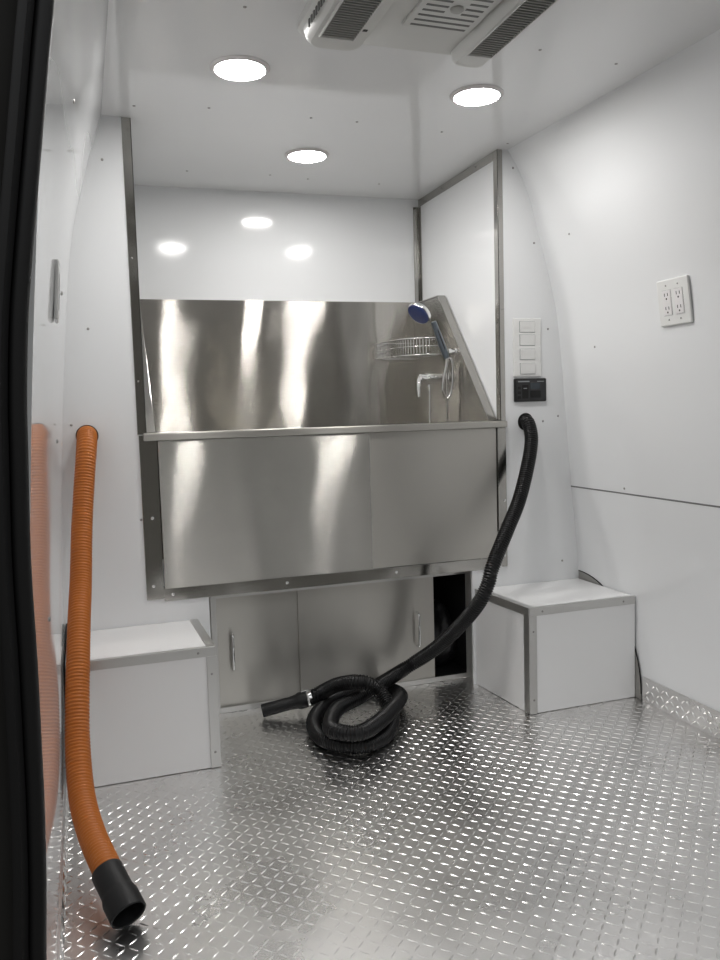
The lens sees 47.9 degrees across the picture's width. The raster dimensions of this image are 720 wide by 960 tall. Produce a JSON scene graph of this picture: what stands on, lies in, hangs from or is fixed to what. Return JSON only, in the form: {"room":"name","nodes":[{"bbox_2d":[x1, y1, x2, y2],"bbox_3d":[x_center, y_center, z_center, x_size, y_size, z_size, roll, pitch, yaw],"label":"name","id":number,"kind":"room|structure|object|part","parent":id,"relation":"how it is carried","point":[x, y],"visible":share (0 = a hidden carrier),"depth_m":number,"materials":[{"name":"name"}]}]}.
{"room":"mobile grooming van","nodes":[
{"label":"mobile grooming van","id":0,"kind":"room"},
{"bbox_2d":[27,0,107,959],"bbox_3d":[-0.552,-0.068,1.602,0.205,1.791,1.529,-3,5,-19],"label":"wall","id":1,"kind":"structure","parent":0,"point":[73,108],"depth_m":1.32,"materials":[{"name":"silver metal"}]},
{"bbox_2d":[0,0,17,959],"bbox_3d":[-0.459,-0.006,0.799,0.408,2.000,0.034,-3,5,-19],"label":"door frame","id":2,"kind":"structure","parent":1,"relation":"in","point":[8,8],"depth_m":0.86,"materials":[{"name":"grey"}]},
{"bbox_2d":[0,0,54,959],"bbox_3d":[-0.316,-0.014,0.845,0.175,2.000,0.027,-3,5,-19],"label":"seal","id":3,"kind":"object","parent":1,"relation":"attached to","point":[34,18],"visible":1,"depth_m":0.82,"materials":[{"name":"black rubber"}]},
{"bbox_2d":[54,259,59,323],"bbox_3d":[-0.518,-0.321,1.387,0.014,0.100,0.070,-3,5,-19],"label":"air vent","id":4,"kind":"object","parent":1,"relation":"in","point":[57,266],"visible":0.99,"depth_m":1.36,"materials":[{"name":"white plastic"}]},
{"bbox_2d":[58,780,68,959],"bbox_3d":[-0.545,0.806,1.486,0.005,0.070,1.120,-3,5,-19],"label":"baseboard","id":5,"kind":"structure","parent":1,"relation":"attached to","point":[66,808],"depth_m":1.58,"materials":[{"name":"metal"}]},
{"bbox_2d":[64,426,145,928],"bbox_3d":[-0.630,0.342,1.899,0.141,0.927,0.986,-3,5,-19],"label":"hose","id":6,"kind":"object","parent":1,"relation":"hanging from","point":[123,903],"visible":1,"depth_m":1.85,"materials":[{"name":"orange plastic"}]},
{"bbox_2d":[134,185,419,585],"bbox_3d":[-0.302,-0.364,3.194,1.228,1.491,0.053,-3,5,-19],"label":"wall","id":7,"kind":"structure","parent":0,"point":[193,243],"depth_m":3.13,"materials":[{"name":"white plastic"}]},
{"bbox_2d":[140,299,416,432],"bbox_3d":[-0.295,-0.270,3.189,1.165,0.856,0.008,-3,5,-17],"label":"backsplash","id":8,"kind":"structure","parent":7,"relation":"attached to","point":[213,365],"depth_m":3.16,"materials":[{"name":"silver metal"}]},
{"bbox_2d":[413,206,422,301],"bbox_3d":[0.236,-0.875,3.298,0.026,0.460,0.024,-3,5,-19],"label":"trim","id":9,"kind":"structure","parent":7,"relation":"attached to","point":[416,211],"depth_m":3.30,"materials":[{"name":"silver metal"}]},
{"bbox_2d":[62,115,578,683],"bbox_3d":[-0.053,-0.166,2.568,1.744,1.791,0.010,-3,5,-19],"label":"wall","id":10,"kind":"structure","parent":0,"point":[99,380],"depth_m":2.37,"materials":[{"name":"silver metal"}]},
{"bbox_2d":[513,318,540,376],"bbox_3d":[0.568,-0.449,2.749,0.108,0.196,0.012,-3,5,-19],"label":"switch panel","id":11,"kind":"object","parent":10,"relation":"attached to","point":[526,331],"visible":1,"depth_m":2.75,"materials":[{"name":"white plastic"}]},
{"bbox_2d":[514,378,545,401],"bbox_3d":[0.580,-0.307,2.764,0.124,0.079,0.012,-3,5,-19],"label":"control panel","id":12,"kind":"object","parent":10,"relation":"attached to","point":[525,389],"visible":1,"depth_m":2.76,"materials":[{"name":"black plastic"}]},
{"bbox_2d":[63,677,719,959],"bbox_3d":[0.104,0.769,2.262,1.800,0.031,2.230,-3,5,-19],"label":"floor","id":13,"kind":"structure","parent":0,"point":[486,828],"depth_m":1.78,"materials":[{"name":"metal"}]},
{"bbox_2d":[65,619,220,786],"bbox_3d":[-0.608,0.607,2.263,0.380,0.332,0.319,-3,5,-19],"label":"box","id":14,"kind":"object","parent":13,"relation":"on","point":[154,704],"visible":0.89,"depth_m":2.13,"materials":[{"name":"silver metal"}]},
{"bbox_3d":[-0.615,0.446,2.251,0.376,0.006,0.313,-3,5,-19],"label":"panel","id":15,"kind":"part","parent":14,"relation":"part of","materials":[{"name":"white plastic"}]},
{"bbox_3d":[-0.566,0.465,2.108,0.376,0.026,0.012,-3,5,-19],"label":"trim","id":16,"kind":"part","parent":14,"relation":"part of","materials":[{"name":"silver metal"}]},
{"bbox_3d":[-0.449,0.445,2.308,0.024,0.026,0.314,-3,5,-20],"label":"trim","id":17,"kind":"part","parent":14,"relation":"part of","materials":[{"name":"silver metal"}]},
{"bbox_3d":[-0.395,0.620,2.186,0.027,0.306,0.030,-3,5,-19],"label":"corner trim","id":18,"kind":"part","parent":14,"relation":"part of","materials":[{"name":"silver metal"}]},
{"bbox_2d":[190,561,472,713],"bbox_3d":[-0.122,0.504,2.951,0.922,0.393,0.656,-3,5,-19],"label":"base cabinet","id":19,"kind":"object","parent":13,"relation":"on","point":[274,645],"visible":0.63,"depth_m":2.68,"materials":[{"name":"silver metal"}]},
{"bbox_3d":[-0.403,0.546,2.573,0.009,0.127,0.028,-3,5,-19],"label":"handle","id":20,"kind":"part","parent":19,"relation":"part of","materials":[{"name":"silver metal"}]},
{"bbox_3d":[-0.327,0.541,2.617,0.293,0.361,0.005,-3,5,-19],"label":"door","id":21,"kind":"part","parent":19,"relation":"part of","materials":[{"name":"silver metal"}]},
{"bbox_2d":[139,295,507,600],"bbox_3d":[-0.186,-0.182,2.879,1.204,0.984,0.711,-3,5,-19],"label":"tub","id":22,"kind":"object","parent":19,"relation":"on","point":[277,443],"depth_m":2.69,"materials":[{"name":"silver metal"}]},
{"bbox_3d":[-0.275,0.087,2.500,0.658,0.440,0.006,-3,5,-19],"label":"panel","id":23,"kind":"part","parent":22,"relation":"part of","materials":[{"name":"silver metal"}]},
{"bbox_2d":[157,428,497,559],"bbox_3d":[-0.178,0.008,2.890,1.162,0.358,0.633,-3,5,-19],"label":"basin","id":24,"kind":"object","parent":22,"relation":"in","point":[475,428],"depth_m":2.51,"materials":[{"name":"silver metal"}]},
{"bbox_2d":[376,337,441,359],"bbox_3d":[0.189,-0.511,3.161,0.170,0.068,0.279,-3,5,-19],"label":"wire basket","id":25,"kind":"object","parent":22,"relation":"attached to","point":[413,356],"visible":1,"depth_m":3.12,"materials":[{"name":"silver metal"}]},
{"bbox_2d":[408,302,453,422],"bbox_3d":[0.249,-0.314,2.947,0.115,0.638,0.188,3,7,44],"label":"handheld shower","id":26,"kind":"object","parent":22,"relation":"attached to","point":[420,313],"visible":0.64,"depth_m":2.92,"materials":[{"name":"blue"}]},
{"bbox_3d":[0.288,-0.504,2.920,0.075,0.135,0.025,-5,6,-32],"label":"handle","id":27,"kind":"part","parent":26,"relation":"part of","materials":[{"name":"grey"}]},
{"bbox_2d":[416,372,449,397],"bbox_3d":[0.266,-0.359,3.031,0.127,0.099,0.060,-3,5,-19],"label":"mixer tap","id":28,"kind":"object","parent":22,"relation":"attached to","point":[428,379],"visible":0.81,"depth_m":3.01,"materials":[{"name":"silver metal"}]},
{"bbox_3d":[0.222,-0.348,3.011,0.022,0.083,0.037,2,6,37],"label":"lever","id":29,"kind":"part","parent":28,"relation":"part of","materials":[{"name":"silver metal"}]},
{"bbox_3d":[0.240,0.056,2.680,0.472,0.440,0.005,-3,5,-19],"label":"panel","id":30,"kind":"part","parent":22,"relation":"part of","materials":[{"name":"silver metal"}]},
{"bbox_3d":[0.334,-0.466,2.953,0.036,0.028,0.028,-3,5,-19],"label":"shower bracket","id":31,"kind":"part","parent":22,"relation":"part of","materials":[{"name":"silver metal"}]},
{"bbox_3d":[0.028,0.521,2.730,0.481,0.361,0.005,-3,5,-19],"label":"door","id":32,"kind":"part","parent":19,"relation":"part of","materials":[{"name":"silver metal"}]},
{"bbox_3d":[0.200,0.512,2.770,0.009,0.127,0.028,-3,5,-19],"label":"handle","id":33,"kind":"part","parent":19,"relation":"part of","materials":[{"name":"silver metal"}]},
{"bbox_2d":[261,415,537,754],"bbox_3d":[0.188,0.264,2.588,0.948,0.917,0.477,-5,6,-37],"label":"hose","id":34,"kind":"object","parent":13,"relation":"on","point":[336,696],"visible":1,"depth_m":2.50,"materials":[{"name":"black plastic"}]},
{"bbox_2d":[475,578,634,714],"bbox_3d":[0.639,0.535,2.685,0.410,0.332,0.319,-3,5,-19],"label":"box","id":35,"kind":"object","parent":13,"relation":"on","point":[566,643],"visible":0.95,"depth_m":2.56,"materials":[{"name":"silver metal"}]},
{"bbox_3d":[0.463,0.392,2.616,0.024,0.026,0.316,-4,5,-23],"label":"trim","id":36,"kind":"part","parent":35,"relation":"part of","materials":[{"name":"silver metal"}]},
{"bbox_3d":[0.525,0.567,2.497,0.029,0.306,0.030,-3,5,-19],"label":"corner trim","id":37,"kind":"part","parent":35,"relation":"part of","materials":[{"name":"silver metal"}]},
{"bbox_3d":[0.635,0.374,2.674,0.407,0.006,0.313,-3,5,-19],"label":"panel","id":38,"kind":"part","parent":35,"relation":"part of","materials":[{"name":"white plastic"}]},
{"bbox_3d":[0.696,0.393,2.534,0.384,0.026,0.012,-3,5,-19],"label":"trim","id":39,"kind":"part","parent":35,"relation":"part of","materials":[{"name":"silver metal"}]},
{"bbox_2d":[101,0,719,199],"bbox_3d":[0.042,-1.037,2.104,1.370,0.022,2.234,-3,5,-19],"label":"ceiling","id":40,"kind":"structure","parent":0,"point":[386,119],"depth_m":2.14,"materials":[{"name":"white paint"}]},
{"bbox_2d":[210,55,269,81],"bbox_3d":[-0.293,-1.004,1.983,0.146,0.007,0.146,-3,5,-19],"label":"recessed light","id":41,"kind":"object","parent":40,"relation":"in","point":[238,68],"visible":1,"depth_m":1.97,"materials":[{"name":"white plastic"}]},
{"bbox_2d":[215,60,264,79],"bbox_3d":[-0.293,-1.004,1.983,0.120,0.005,0.120,0,5,22],"label":"diffuser","id":42,"kind":"object","parent":41,"relation":"attached to","point":[224,69],"depth_m":1.98,"materials":[{"name":"white plastic"}]},
{"bbox_2d":[285,148,328,162],"bbox_3d":[-0.175,-1.067,2.672,0.146,0.007,0.146,-3,5,-19],"label":"recessed light","id":43,"kind":"object","parent":40,"relation":"in","point":[300,155],"visible":1,"depth_m":2.66,"materials":[{"name":"white plastic"}]},
{"bbox_2d":[289,151,324,161],"bbox_3d":[-0.175,-1.067,2.672,0.120,0.005,0.120,1,6,30],"label":"diffuser","id":44,"kind":"object","parent":43,"relation":"attached to","point":[294,156],"depth_m":2.67,"materials":[{"name":"white plastic"}]},
{"bbox_2d":[297,0,558,67],"bbox_3d":[0.171,-0.957,1.564,0.456,0.054,0.620,-3,5,-19],"label":"air conditioner","id":45,"kind":"object","parent":40,"relation":"attached to","point":[473,32],"visible":1,"depth_m":1.70,"materials":[{"name":"grey plastic"}]},
{"bbox_3d":[0.028,-0.924,1.503,0.080,0.006,0.480,-3,5,-19],"label":"louver frame","id":46,"kind":"part","parent":45,"relation":"part of","materials":[{"name":"grey plastic"}]},
{"bbox_2d":[402,0,500,33],"bbox_3d":[0.237,-0.958,1.535,0.155,0.008,0.462,-3,5,-19],"label":"grille","id":47,"kind":"object","parent":45,"relation":"attached to","point":[451,16],"depth_m":1.69,"materials":[{"name":"grey plastic"}]},
{"bbox_3d":[0.347,-0.943,1.611,0.066,0.006,0.480,-3,5,-19],"label":"louver frame","id":48,"kind":"part","parent":45,"relation":"part of","materials":[{"name":"grey plastic"}]},
{"bbox_2d":[450,84,503,106],"bbox_3d":[0.317,-1.040,2.199,0.146,0.007,0.146,-3,5,-19],"label":"recessed light","id":49,"kind":"object","parent":40,"relation":"in","point":[479,94],"visible":1,"depth_m":2.19,"materials":[{"name":"white plastic"}]},
{"bbox_2d":[455,89,498,104],"bbox_3d":[0.317,-1.040,2.199,0.120,0.005,0.120,1,6,30],"label":"diffuser","id":50,"kind":"object","parent":49,"relation":"attached to","point":[462,96],"depth_m":2.20,"materials":[{"name":"white plastic"}]},
{"bbox_2d":[421,29,719,711],"bbox_3d":[0.771,-0.174,2.392,0.328,1.791,2.181,-3,5,-19],"label":"wall","id":51,"kind":"structure","parent":0,"point":[623,190],"depth_m":2.41,"materials":[{"name":"grey plastic"}]},
{"bbox_2d":[418,152,492,206],"bbox_3d":[0.338,-1.098,2.992,0.005,0.029,0.634,-3,5,-19],"label":"trim","id":52,"kind":"structure","parent":51,"relation":"attached to","point":[487,159],"depth_m":2.94,"materials":[{"name":"silver metal"}]},
{"bbox_2d":[493,149,506,566],"bbox_3d":[0.474,-0.396,2.739,0.019,1.390,0.031,-3,5,-19],"label":"trim","id":53,"kind":"structure","parent":51,"relation":"attached to","point":[497,154],"depth_m":2.71,"materials":[{"name":"silver metal"}]},
{"bbox_2d":[578,570,641,699],"bbox_3d":[0.839,0.511,2.739,0.004,0.360,0.343,-3,5,-19],"label":"plate","id":54,"kind":"object","parent":51,"relation":"attached to","point":[582,575],"visible":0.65,"depth_m":2.61,"materials":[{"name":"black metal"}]},
{"bbox_2d":[656,275,692,326],"bbox_3d":[0.864,-0.490,2.230,0.025,0.125,0.124,-3,5,-19],"label":"power outlet","id":55,"kind":"object","parent":51,"relation":"attached to","point":[674,294],"visible":1,"depth_m":2.22,"materials":[{"name":"white plastic"}]},
{"bbox_2d":[642,677,719,738],"bbox_3d":[1.085,0.707,2.048,0.005,0.078,1.140,-3,5,-19],"label":"baseboard","id":56,"kind":"structure","parent":51,"relation":"attached to","point":[692,712],"depth_m":2.41,"materials":[{"name":"metal"}]},
{"bbox_3d":[-0.755,-0.357,2.683,0.016,1.391,0.689,-3,5,-19],"label":"wall","id":57,"kind":"structure","parent":0,"visible":0},
{"bbox_2d":[121,117,146,434],"bbox_3d":[-0.652,-0.578,2.339,0.026,0.895,0.031,-3,5,-19],"label":"trim","id":58,"kind":"structure","parent":57,"relation":"attached to","point":[125,122],"depth_m":2.33,"materials":[{"name":"silver metal"}]}
]}

